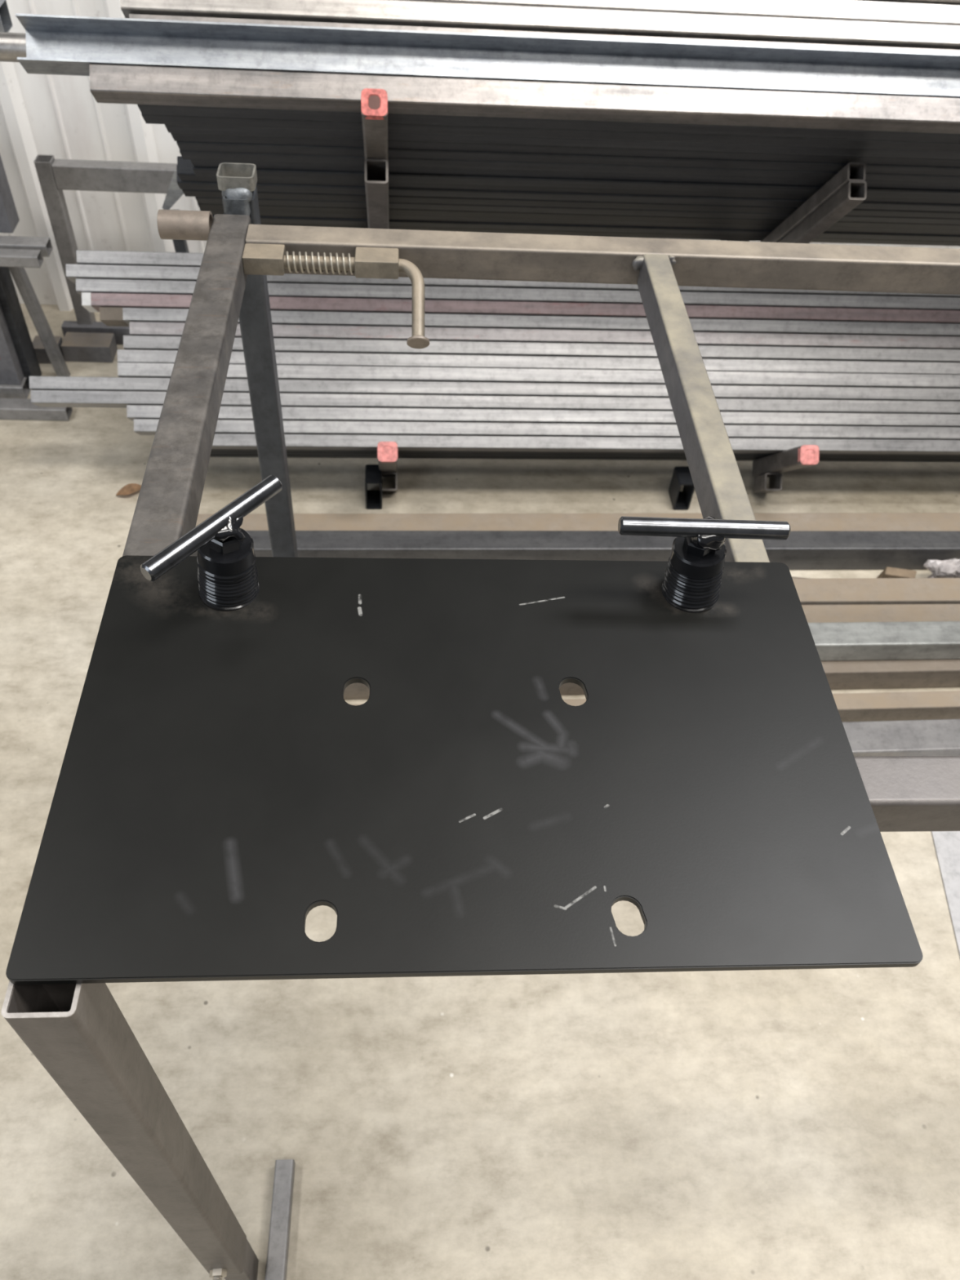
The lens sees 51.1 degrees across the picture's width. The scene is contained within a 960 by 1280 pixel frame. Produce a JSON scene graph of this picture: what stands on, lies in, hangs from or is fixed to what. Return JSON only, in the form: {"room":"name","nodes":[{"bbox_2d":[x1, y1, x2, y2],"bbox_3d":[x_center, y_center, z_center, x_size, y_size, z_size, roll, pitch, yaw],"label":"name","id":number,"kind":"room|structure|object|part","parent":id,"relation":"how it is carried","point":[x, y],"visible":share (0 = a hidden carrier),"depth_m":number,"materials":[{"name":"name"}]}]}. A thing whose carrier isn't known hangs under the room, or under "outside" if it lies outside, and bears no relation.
{"room":"metal workshop","nodes":[
{"label":"metal workshop","id":0,"kind":"room"},
{"bbox_2d":[0,303,959,1279],"bbox_3d":[0.456,1.585,0.515,10.000,0.001,6.400,0,49,-4],"label":"floor","id":1,"kind":"structure","parent":0,"point":[792,1124],"depth_m":1.35,"materials":[{"name":"concrete"}]},
{"bbox_2d":[0,155,41,398],"bbox_3d":[-1.171,-0.756,2.066,0.460,0.544,0.110,0,49,-4],"label":"stand","id":2,"kind":"object","parent":1,"relation":"on","point":[19,362],"visible":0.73,"depth_m":2.17,"materials":[{"name":"grey metal"}]},
{"bbox_3d":[-1.162,-0.896,1.947,0.460,0.181,0.055,0,49,-4],"label":"panel","id":3,"kind":"part","parent":2,"relation":"part of","materials":[{"name":"grey metal"}]},
{"bbox_3d":[-1.208,-0.686,2.118,0.395,0.301,0.055,0,49,-4],"label":"panel","id":4,"kind":"part","parent":2,"relation":"part of","materials":[{"name":"grey metal"}]},
{"bbox_3d":[-1.215,-0.567,2.236,0.400,0.034,0.050,0,49,-4],"label":"foot rail","id":5,"kind":"part","parent":2,"relation":"part of","materials":[{"name":"grey metal"}]},
{"bbox_3d":[-1.005,-0.698,2.168,0.016,0.326,0.060,0,49,-4],"label":"plate","id":6,"kind":"part","parent":2,"relation":"part of","materials":[{"name":"metal"}]},
{"bbox_2d":[0,248,43,267],"bbox_3d":[-1.181,-0.754,1.961,0.626,0.024,0.030,0,49,-4],"label":"tube","id":7,"kind":"object","parent":2,"relation":"on","point":[23,258],"visible":1,"depth_m":1.97,"materials":[{"name":"grey metal"}]},
{"bbox_2d":[0,235,53,257],"bbox_3d":[-1.179,-0.789,1.990,0.633,0.025,0.036,0,49,-4],"label":"tube","id":8,"kind":"object","parent":2,"relation":"on","point":[44,244],"visible":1,"depth_m":2.00,"materials":[{"name":"grey metal"}]},
{"bbox_2d":[0,398,72,421],"bbox_3d":[-1.232,-0.507,2.186,0.658,0.030,0.040,0,49,-4],"label":"tube","id":9,"kind":"object","parent":1,"relation":"on","point":[10,408],"visible":0.73,"depth_m":2.19,"materials":[{"name":"grey metal"}]},
{"bbox_2d":[8,266,70,376],"bbox_3d":[-0.966,-0.709,2.190,0.061,0.320,0.022,0,49,-4],"label":"iron","id":10,"kind":"object","parent":1,"relation":"on","point":[20,276],"visible":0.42,"depth_m":2.19,"materials":[{"name":"grey metal"}]},
{"bbox_2d":[32,335,63,363],"bbox_3d":[-1.010,-0.678,2.346,0.060,0.040,0.055,0,49,-4],"label":"block","id":11,"kind":"object","parent":1,"relation":"on","point":[42,355],"visible":0.42,"depth_m":2.33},
{"bbox_2d":[61,332,117,362],"bbox_3d":[-0.918,-0.688,2.361,0.110,0.042,0.060,0,49,-4],"label":"block","id":12,"kind":"object","parent":1,"relation":"on","point":[75,346],"visible":0.98,"depth_m":2.34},
{"bbox_2d":[61,320,130,344],"bbox_3d":[-0.910,-0.734,2.399,0.160,0.045,0.028,0,49,-4],"label":"block","id":13,"kind":"object","parent":1,"relation":"on","point":[67,326],"visible":0.33,"depth_m":2.38,"materials":[{"name":"grey metal"}]},
{"bbox_2d":[33,154,189,324],"bbox_3d":[-0.800,-0.888,2.291,0.291,0.425,0.087,0,49,-4],"label":"frame","id":14,"kind":"object","parent":1,"relation":"on","point":[55,176],"visible":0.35,"depth_m":2.13,"materials":[{"name":"grey metal"}]},
{"bbox_3d":[-0.927,-0.870,2.265,0.034,0.424,0.036,0,49,-4],"label":"post","id":15,"kind":"part","parent":14,"relation":"part of","materials":[{"name":"grey metal"}]},
{"bbox_3d":[-0.691,-0.867,2.370,0.044,0.292,0.026,0,49,-4],"label":"post","id":16,"kind":"part","parent":14,"relation":"part of","materials":[{"name":"grey metal"}]},
{"bbox_2d":[115,483,141,496],"bbox_3d":[-0.717,-0.307,2.061,0.060,0.013,0.034,-20,53,-20],"label":"dry leaf","id":17,"kind":"object","parent":1,"relation":"on","point":[130,488],"visible":0.82,"depth_m":2.06,"materials":[{"name":"brown plant"}]},
{"bbox_2d":[264,1159,295,1279],"bbox_3d":[-0.238,0.766,1.158,0.023,0.023,0.300,1,49,-4],"label":"tube","id":18,"kind":"object","parent":1,"relation":"on","point":[284,1171],"visible":1,"depth_m":1.20,"materials":[{"name":"grey metal"}]},
{"bbox_2d":[1,162,959,1279],"bbox_3d":[0.510,0.126,1.199,1.724,0.890,1.004,0,49,-4],"label":"frame","id":19,"kind":"object","parent":1,"relation":"on","point":[79,1033],"visible":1,"depth_m":0.97,"materials":[{"name":"metal"}]},
{"bbox_3d":[-0.252,0.423,0.810,0.038,0.736,0.038,0,49,-4],"label":"leg","id":20,"kind":"part","parent":19,"relation":"part of","materials":[{"name":"metal"}]},
{"bbox_3d":[-0.252,-0.135,0.831,0.040,0.038,0.831,0,49,-4],"label":"rail","id":21,"kind":"part","parent":19,"relation":"part of","materials":[{"name":"metal"}]},
{"bbox_3d":[-0.269,0.650,1.074,0.030,0.300,0.030,0,49,-4],"label":"leg","id":22,"kind":"part","parent":19,"relation":"part of","materials":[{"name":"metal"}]},
{"bbox_3d":[-0.297,-0.229,1.464,0.036,0.863,0.050,0,49,-4],"label":"leg","id":23,"kind":"part","parent":19,"relation":"part of","materials":[{"name":"grey metal"}]},
{"bbox_3d":[-0.137,-0.356,1.051,0.158,0.054,0.086,0,49,-4],"label":"latch rod","id":24,"kind":"part","parent":19,"relation":"part of","materials":[{"name":"metal"}]},
{"bbox_2d":[5,555,923,984],"bbox_3d":[-0.007,0.061,0.649,0.500,0.006,0.318,0,49,-4],"label":"plate","id":25,"kind":"object","parent":19,"relation":"on","point":[219,785],"visible":1,"depth_m":0.62,"materials":[{"name":"black metal"}]},
{"bbox_2d":[140,475,282,611],"bbox_3d":[-0.180,-0.057,0.686,0.042,0.076,0.116,37,56,25],"label":"screw","id":26,"kind":"object","parent":25,"relation":"on","point":[228,574],"visible":1,"depth_m":0.67,"materials":[{"name":"black metal"}]},
{"bbox_2d":[617,515,790,613],"bbox_3d":[0.151,-0.059,0.714,0.117,0.076,0.042,0,49,-4],"label":"screw","id":27,"kind":"object","parent":25,"relation":"on","point":[692,580],"visible":1,"depth_m":0.69,"materials":[{"name":"black metal"}]},
{"bbox_3d":[0.545,-0.417,1.139,1.590,0.038,0.038,0,49,-4],"label":"rail","id":28,"kind":"part","parent":19,"relation":"part of","materials":[{"name":"metal"}]},
{"bbox_3d":[0.576,0.103,0.687,1.590,0.038,0.038,0,49,-4],"label":"rail","id":29,"kind":"part","parent":19,"relation":"part of","materials":[{"name":"metal"}]},
{"bbox_2d":[190,530,959,569],"bbox_3d":[0.494,-0.180,2.015,2.220,0.060,0.055,-1,49,-5],"label":"steel beam","id":30,"kind":"structure","parent":1,"relation":"on","point":[802,549],"depth_m":1.97,"materials":[{"name":"black metal"}]},
{"bbox_2d":[195,512,959,531],"bbox_3d":[0.481,-0.223,2.061,2.240,0.047,0.063,-1,49,-5],"label":"tube","id":31,"kind":"object","parent":1,"relation":"on","point":[895,522],"visible":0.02,"depth_m":2.02,"materials":[{"name":"metal"}]},
{"bbox_2d":[360,88,866,510],"bbox_3d":[0.216,-0.786,1.842,0.899,1.117,0.607,0,49,-4],"label":"storage rack","id":32,"kind":"object","parent":1,"relation":"on","point":[847,188],"visible":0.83,"depth_m":1.78,"materials":[{"name":"metal"}]},
{"bbox_3d":[-0.180,-0.780,1.776,0.036,0.545,0.545,0,49,-5],"label":"arm","id":33,"kind":"part","parent":32,"relation":"part of","materials":[{"name":"metal"}]},
{"bbox_3d":[-0.176,-0.740,1.738,0.036,0.284,0.284,0,49,-5],"label":"arm","id":34,"kind":"part","parent":32,"relation":"part of","materials":[{"name":"metal"}]},
{"bbox_3d":[-0.183,-0.361,2.003,0.040,0.210,0.210,0,49,-4],"label":"arm","id":35,"kind":"part","parent":32,"relation":"part of","materials":[{"name":"metal"}]},
{"bbox_3d":[-0.192,-0.330,2.108,0.038,0.072,0.073,0,49,-4],"label":"arm","id":36,"kind":"part","parent":32,"relation":"part of","materials":[{"name":"metal"}]},
{"bbox_2d":[137,104,959,142],"bbox_3d":[0.991,-0.806,1.600,2.992,0.042,0.042,0,49,-5],"label":"tube","id":37,"kind":"object","parent":32,"relation":"on","point":[144,108],"visible":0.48,"depth_m":1.52,"materials":[{"name":"metal"}]},
{"bbox_2d":[15,13,959,97],"bbox_3d":[0.920,-0.857,1.556,3.150,0.072,0.072,0,49,-5],"label":"metal beam","id":38,"kind":"structure","parent":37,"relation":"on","point":[56,45],"depth_m":1.48,"materials":[{"name":"silver metal"}]},
{"bbox_2d":[128,13,959,53],"bbox_3d":[0.994,-0.894,1.560,2.992,0.027,0.027,0,49,-5],"label":"bar","id":39,"kind":"object","parent":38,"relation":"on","point":[131,15],"visible":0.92,"depth_m":1.47,"materials":[{"name":"metal"}]},
{"bbox_2d":[120,0,959,49],"bbox_3d":[0.989,-0.916,1.552,3.002,0.040,0.040,0,49,-5],"label":"metal beam","id":40,"kind":"structure","parent":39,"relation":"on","point":[389,12],"depth_m":1.46,"materials":[{"name":"metal"}]},
{"bbox_2d":[415,0,959,25],"bbox_3d":[0.975,-0.947,1.551,3.030,0.040,0.040,0,49,-5],"label":"tube","id":41,"kind":"object","parent":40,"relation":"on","point":[847,10],"visible":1,"depth_m":1.49,"materials":[{"name":"metal"}]},
{"bbox_2d":[867,0,959,4],"bbox_3d":[0.976,-0.978,1.544,3.030,0.040,0.040,0,49,-5],"label":"tube","id":42,"kind":"object","parent":41,"relation":"on","point":[937,2],"visible":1,"depth_m":1.51,"materials":[{"name":"metal"}]},
{"bbox_2d":[88,63,959,133],"bbox_3d":[0.967,-0.807,1.562,3.047,0.051,0.051,0,49,-5],"label":"metal beam","id":43,"kind":"structure","parent":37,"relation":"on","point":[108,83],"depth_m":1.47,"materials":[{"name":"metal"}]},
{"bbox_2d":[141,113,959,151],"bbox_3d":[0.987,-0.809,1.632,2.994,0.042,0.042,0,49,-5],"label":"tube","id":44,"kind":"object","parent":32,"relation":"on","point":[148,118],"visible":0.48,"depth_m":1.56,"materials":[{"name":"metal"}]},
{"bbox_2d":[164,124,959,159],"bbox_3d":[0.998,-0.813,1.666,2.968,0.042,0.042,0,49,-5],"label":"tube","id":45,"kind":"object","parent":32,"relation":"on","point":[193,129],"visible":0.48,"depth_m":1.59,"materials":[{"name":"metal"}]},
{"bbox_2d":[179,150,959,183],"bbox_3d":[0.990,-0.819,1.765,2.966,0.042,0.042,0,49,-5],"label":"tube","id":46,"kind":"object","parent":32,"relation":"on","point":[194,155],"visible":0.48,"depth_m":1.69,"materials":[{"name":"metal"}]},
{"bbox_2d":[176,141,959,175],"bbox_3d":[0.994,-0.817,1.732,2.964,0.042,0.042,0,49,-5],"label":"tube","id":47,"kind":"object","parent":46,"relation":"on","point":[183,145],"visible":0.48,"depth_m":1.66,"materials":[{"name":"metal"}]},
{"bbox_2d":[170,133,959,167],"bbox_3d":[0.996,-0.816,1.699,2.966,0.042,0.042,0,49,-5],"label":"tube","id":48,"kind":"object","parent":47,"relation":"on","point":[176,136],"visible":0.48,"depth_m":1.62,"materials":[{"name":"metal"}]},
{"bbox_2d":[192,165,959,199],"bbox_3d":[0.988,-0.822,1.831,2.958,0.042,0.042,0,49,-5],"label":"tube","id":49,"kind":"object","parent":32,"relation":"on","point":[198,171],"visible":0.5,"depth_m":1.76,"materials":[{"name":"metal"}]},
{"bbox_2d":[190,159,959,190],"bbox_3d":[0.992,-0.823,1.798,2.956,0.042,0.042,0,49,-5],"label":"tube","id":50,"kind":"object","parent":49,"relation":"on","point":[268,165],"visible":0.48,"depth_m":1.73,"materials":[{"name":"metal"}]},
{"bbox_2d":[195,196,959,224],"bbox_3d":[0.966,-0.832,1.962,2.980,0.042,0.042,0,49,-5],"label":"tube","id":51,"kind":"object","parent":32,"relation":"on","point":[211,200],"visible":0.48,"depth_m":1.89,"materials":[{"name":"metal"}]},
{"bbox_2d":[182,189,959,218],"bbox_3d":[0.961,-0.830,1.929,2.996,0.042,0.042,0,49,-5],"label":"tube","id":52,"kind":"object","parent":51,"relation":"on","point":[188,193],"visible":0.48,"depth_m":1.86,"materials":[{"name":"metal"}]},
{"bbox_2d":[176,164,959,211],"bbox_3d":[0.963,-0.828,1.895,2.998,0.042,0.042,0,49,-5],"label":"tube","id":53,"kind":"object","parent":52,"relation":"on","point":[202,185],"visible":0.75,"depth_m":1.82,"materials":[{"name":"metal"}]},
{"bbox_2d":[177,155,959,204],"bbox_3d":[0.970,-0.827,1.863,2.990,0.042,0.042,0,49,-5],"label":"tube","id":54,"kind":"object","parent":53,"relation":"on","point":[185,172],"visible":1,"depth_m":1.79,"materials":[{"name":"metal"}]},
{"bbox_2d":[197,203,959,230],"bbox_3d":[0.962,-0.835,1.995,2.982,0.042,0.042,0,49,-5],"label":"tube","id":55,"kind":"object","parent":32,"relation":"on","point":[202,206],"visible":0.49,"depth_m":1.93,"materials":[{"name":"metal"}]},
{"bbox_2d":[209,454,959,462],"bbox_3d":[0.916,-0.412,2.240,3.040,0.050,0.050,0,49,-5],"label":"tube","id":56,"kind":"object","parent":32,"relation":"on","point":[211,455],"visible":0.12,"depth_m":2.17,"materials":[{"name":"metal"}]},
{"bbox_2d":[210,451,959,459],"bbox_3d":[0.930,-0.409,2.191,3.020,0.050,0.050,0,49,-5],"label":"tube","id":57,"kind":"object","parent":56,"relation":"on","point":[211,452],"visible":0.14,"depth_m":2.12,"materials":[{"name":"metal"}]},
{"bbox_2d":[211,448,959,457],"bbox_3d":[0.945,-0.405,2.141,3.000,0.050,0.050,0,49,-5],"label":"tube","id":58,"kind":"object","parent":57,"relation":"on","point":[212,450],"visible":0.14,"depth_m":2.07,"materials":[{"name":"metal"}]},
{"bbox_2d":[211,433,959,454],"bbox_3d":[0.955,-0.402,2.092,2.988,0.051,0.051,0,49,-5],"label":"tube","id":59,"kind":"object","parent":58,"relation":"on","point":[221,441],"visible":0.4,"depth_m":2.00,"materials":[{"name":"grey metal"}]},
{"bbox_2d":[133,418,959,439],"bbox_3d":[0.888,-0.427,2.083,3.121,0.051,0.051,0,49,-5],"label":"tube","id":60,"kind":"object","parent":59,"relation":"on","point":[141,426],"visible":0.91,"depth_m":2.00,"materials":[{"name":"grey metal"}]},
{"bbox_2d":[126,404,959,426],"bbox_3d":[0.883,-0.453,2.080,3.133,0.051,0.051,0,49,-5],"label":"tube","id":61,"kind":"object","parent":60,"relation":"on","point":[133,411],"visible":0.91,"depth_m":1.99,"materials":[{"name":"grey metal"}]},
{"bbox_2d":[30,390,959,413],"bbox_3d":[0.794,-0.478,2.071,3.310,0.051,0.051,0,49,-5],"label":"tube","id":62,"kind":"object","parent":61,"relation":"on","point":[46,398],"visible":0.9,"depth_m":1.98,"materials":[{"name":"grey metal"}]},
{"bbox_2d":[29,376,959,401],"bbox_3d":[0.793,-0.504,2.070,3.312,0.051,0.051,0,49,-5],"label":"tube","id":63,"kind":"object","parent":62,"relation":"on","point":[36,383],"visible":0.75,"depth_m":1.98,"materials":[{"name":"grey metal"}]},
{"bbox_2d":[117,362,959,388],"bbox_3d":[0.875,-0.532,2.074,3.148,0.052,0.052,0,49,-5],"label":"tube","id":64,"kind":"object","parent":63,"relation":"on","point":[148,370],"visible":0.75,"depth_m":1.99,"materials":[{"name":"grey metal"}]},
{"bbox_2d":[117,349,959,374],"bbox_3d":[0.875,-0.557,2.073,3.148,0.051,0.051,0,49,-5],"label":"tube","id":65,"kind":"object","parent":64,"relation":"on","point":[123,355],"visible":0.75,"depth_m":1.99,"materials":[{"name":"grey metal"}]},
{"bbox_2d":[123,335,959,362],"bbox_3d":[0.881,-0.583,2.071,3.136,0.051,0.051,0,49,-5],"label":"tube","id":66,"kind":"object","parent":65,"relation":"on","point":[130,342],"visible":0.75,"depth_m":1.99,"materials":[{"name":"grey metal"}]},
{"bbox_2d":[129,321,959,349],"bbox_3d":[0.887,-0.610,2.070,3.124,0.051,0.051,0,49,-5],"label":"tube","id":67,"kind":"object","parent":66,"relation":"on","point":[136,328],"visible":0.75,"depth_m":1.99,"materials":[{"name":"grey metal"}]},
{"bbox_2d":[99,306,959,336],"bbox_3d":[0.859,-0.635,2.066,3.179,0.052,0.052,0,49,-5],"label":"tube","id":68,"kind":"object","parent":67,"relation":"on","point":[109,316],"visible":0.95,"depth_m":1.98,"materials":[{"name":"grey metal"}]},
{"bbox_2d":[81,292,959,323],"bbox_3d":[0.843,-0.661,2.062,3.211,0.052,0.052,0,49,-5],"label":"tube","id":69,"kind":"object","parent":68,"relation":"on","point":[91,302],"visible":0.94,"depth_m":1.98,"materials":[{"name":"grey metal"}]},
{"bbox_2d":[75,278,959,310],"bbox_3d":[0.838,-0.687,2.061,3.221,0.051,0.051,0,49,-5],"label":"tube","id":70,"kind":"object","parent":69,"relation":"on","point":[82,285],"visible":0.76,"depth_m":1.97,"materials":[{"name":"grey metal"}]},
{"bbox_2d":[66,263,959,297],"bbox_3d":[0.830,-0.713,2.058,3.238,0.051,0.051,0,49,-5],"label":"tube","id":71,"kind":"object","parent":70,"relation":"on","point":[73,272],"visible":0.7,"depth_m":1.95,"materials":[{"name":"grey metal"}]},
{"bbox_2d":[76,249,204,266],"bbox_3d":[0.840,-0.740,2.057,3.218,0.051,0.051,0,49,-5],"label":"tube","id":72,"kind":"object","parent":71,"relation":"on","point":[83,257],"visible":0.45,"depth_m":1.91,"materials":[{"name":"grey metal"}]},
{"bbox_2d":[212,214,959,241],"bbox_3d":[0.958,-0.839,2.061,2.980,0.042,0.042,0,49,-5],"label":"tube","id":73,"kind":"object","parent":32,"relation":"on","point":[268,220],"visible":0.18,"depth_m":1.99,"materials":[{"name":"metal"}]},
{"bbox_2d":[200,208,959,235],"bbox_3d":[0.959,-0.839,2.027,2.984,0.042,0.042,0,49,-5],"label":"tube","id":74,"kind":"object","parent":73,"relation":"on","point":[286,214],"visible":0.31,"depth_m":1.96,"materials":[{"name":"metal"}]},
{"bbox_2d":[260,222,959,246],"bbox_3d":[0.955,-0.843,2.094,2.980,0.042,0.042,0,49,-5],"label":"tube","id":75,"kind":"object","parent":32,"relation":"on","point":[507,231],"visible":0.18,"depth_m":2.04,"materials":[{"name":"metal"}]},
{"bbox_3d":[0.612,-0.334,2.136,0.038,0.072,0.073,0,49,-4],"label":"arm","id":76,"kind":"part","parent":32,"relation":"part of","materials":[{"name":"metal"}]},
{"bbox_3d":[0.626,-0.367,2.072,0.040,0.210,0.210,0,49,-4],"label":"arm","id":77,"kind":"part","parent":32,"relation":"part of","materials":[{"name":"metal"}]},
{"bbox_3d":[0.600,-0.794,1.934,0.031,0.411,0.411,0,49,-5],"label":"arm","id":78,"kind":"part","parent":32,"relation":"part of","materials":[{"name":"metal"}]},
{"bbox_3d":[0.609,-0.754,1.822,0.031,0.255,0.255,0,49,-5],"label":"arm","id":79,"kind":"part","parent":32,"relation":"part of","materials":[{"name":"metal"}]},
{"bbox_2d":[343,658,959,699],"bbox_3d":[0.481,0.062,1.809,1.535,0.052,0.040,-1,49,-5],"label":"bar","id":80,"kind":"object","parent":1,"relation":"on","point":[937,673],"visible":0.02,"depth_m":1.81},
{"bbox_2d":[351,690,959,721],"bbox_3d":[0.437,0.126,1.752,1.630,0.050,0.036,-1,49,-5],"label":"bar","id":81,"kind":"object","parent":1,"relation":"on","point":[913,705],"visible":0.02,"depth_m":1.76,"materials":[{"name":"beige metal"}]},
{"bbox_2d":[791,576,810,578],"bbox_3d":[0.710,-0.112,2.004,0.222,0.012,0.013,6,49,1],"label":"rod","id":82,"kind":"object","parent":1,"relation":"on","point":[793,577],"visible":0.05,"depth_m":2.00,"materials":[{"name":"grey metal"}]},
{"bbox_2d":[792,577,959,604],"bbox_3d":[0.425,-0.079,1.929,1.630,0.050,0.062,0,49,-5],"label":"bar","id":83,"kind":"object","parent":1,"relation":"on","point":[834,591],"visible":0.02,"depth_m":1.94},
{"bbox_2d":[801,604,959,622],"bbox_3d":[0.428,-0.031,1.887,1.630,0.050,0.050,-1,49,-5],"label":"bar","id":84,"kind":"object","parent":1,"relation":"on","point":[882,612],"visible":0.02,"depth_m":1.90,"materials":[{"name":"beige metal"}]},
{"bbox_2d":[876,566,916,577],"bbox_3d":[0.834,-0.124,2.009,0.068,0.036,0.024,9,49,4],"label":"wood offcut","id":85,"kind":"object","parent":1,"relation":"on","point":[888,572],"visible":0.5,"depth_m":2.00,"materials":[{"name":"brown wood"}]},
{"bbox_2d":[842,719,959,756],"bbox_3d":[0.443,0.192,1.664,1.630,0.095,0.063,-1,49,-5],"label":"bar","id":86,"kind":"object","parent":1,"relation":"on","point":[936,737],"visible":0.02,"depth_m":1.65,"materials":[{"name":"grey metal"}]},
{"bbox_2d":[923,558,959,577],"bbox_3d":[0.932,-0.135,2.006,0.100,0.066,0.046,0,49,-4],"label":"plastic bag","id":87,"kind":"object","parent":1,"relation":"on","point":[949,568],"visible":0.71,"depth_m":1.99,"materials":[{"name":"white plastic"}]},
{"bbox_2d":[931,831,959,956],"bbox_3d":[1.093,0.425,1.573,0.785,0.003,0.420,0,49,-4],"label":"sheet","id":88,"kind":"object","parent":1,"relation":"on","point":[947,843],"visible":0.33,"depth_m":1.60,"materials":[{"name":"white paper"}]},
{"label":"bar","id":89,"kind":"object","parent":1,"relation":"on","visible":0},
{"bbox_2d":[808,621,959,660],"bbox_3d":[0.482,0.004,1.794,1.535,0.045,0.056,-1,49,-5],"label":"tube","id":90,"kind":"object","parent":89,"relation":"on","point":[921,640],"visible":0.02,"depth_m":1.80,"materials":[{"name":"metal"}]},
{"bbox_2d":[0,0,959,311],"bbox_3d":[-0.005,-1.222,2.160,9.380,1.150,0.088,0,49,-4],"label":"wall","id":91,"kind":"structure","parent":0,"point":[59,116],"depth_m":2.22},
{"bbox_3d":[-1.483,-1.004,1.822,0.060,0.300,0.552,0,49,-4],"label":"wall bracket","id":92,"kind":"object","parent":91,"relation":"attached to","visible":0},
{"bbox_2d":[0,0,12,32],"bbox_3d":[-1.211,-1.054,1.667,0.820,0.042,0.050,0,49,-4],"label":"tube","id":93,"kind":"object","parent":92,"relation":"on","point":[6,24],"visible":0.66,"depth_m":1.71,"materials":[{"name":"metal"}]},
{"bbox_2d":[0,31,26,62],"bbox_3d":[-1.152,-0.971,1.613,0.930,0.042,0.042,0,49,-4],"label":"pipe","id":94,"kind":"object","parent":92,"relation":"on","point":[12,45],"visible":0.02,"depth_m":1.62,"materials":[{"name":"metal"}]},
{"bbox_3d":[-0.424,-0.855,1.867,0.200,0.028,0.028,0,49,-4],"label":"iron","id":95,"kind":"object","parent":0,"visible":0},
{"bbox_2d":[161,169,183,209],"bbox_3d":[-0.572,-0.860,1.920,0.083,0.087,0.002,0,49,-4],"label":"sheet offcut","id":96,"kind":"object","parent":95,"relation":"hanging from","point":[174,193],"visible":0.41,"depth_m":1.92,"materials":[{"name":"metal"}]}
]}

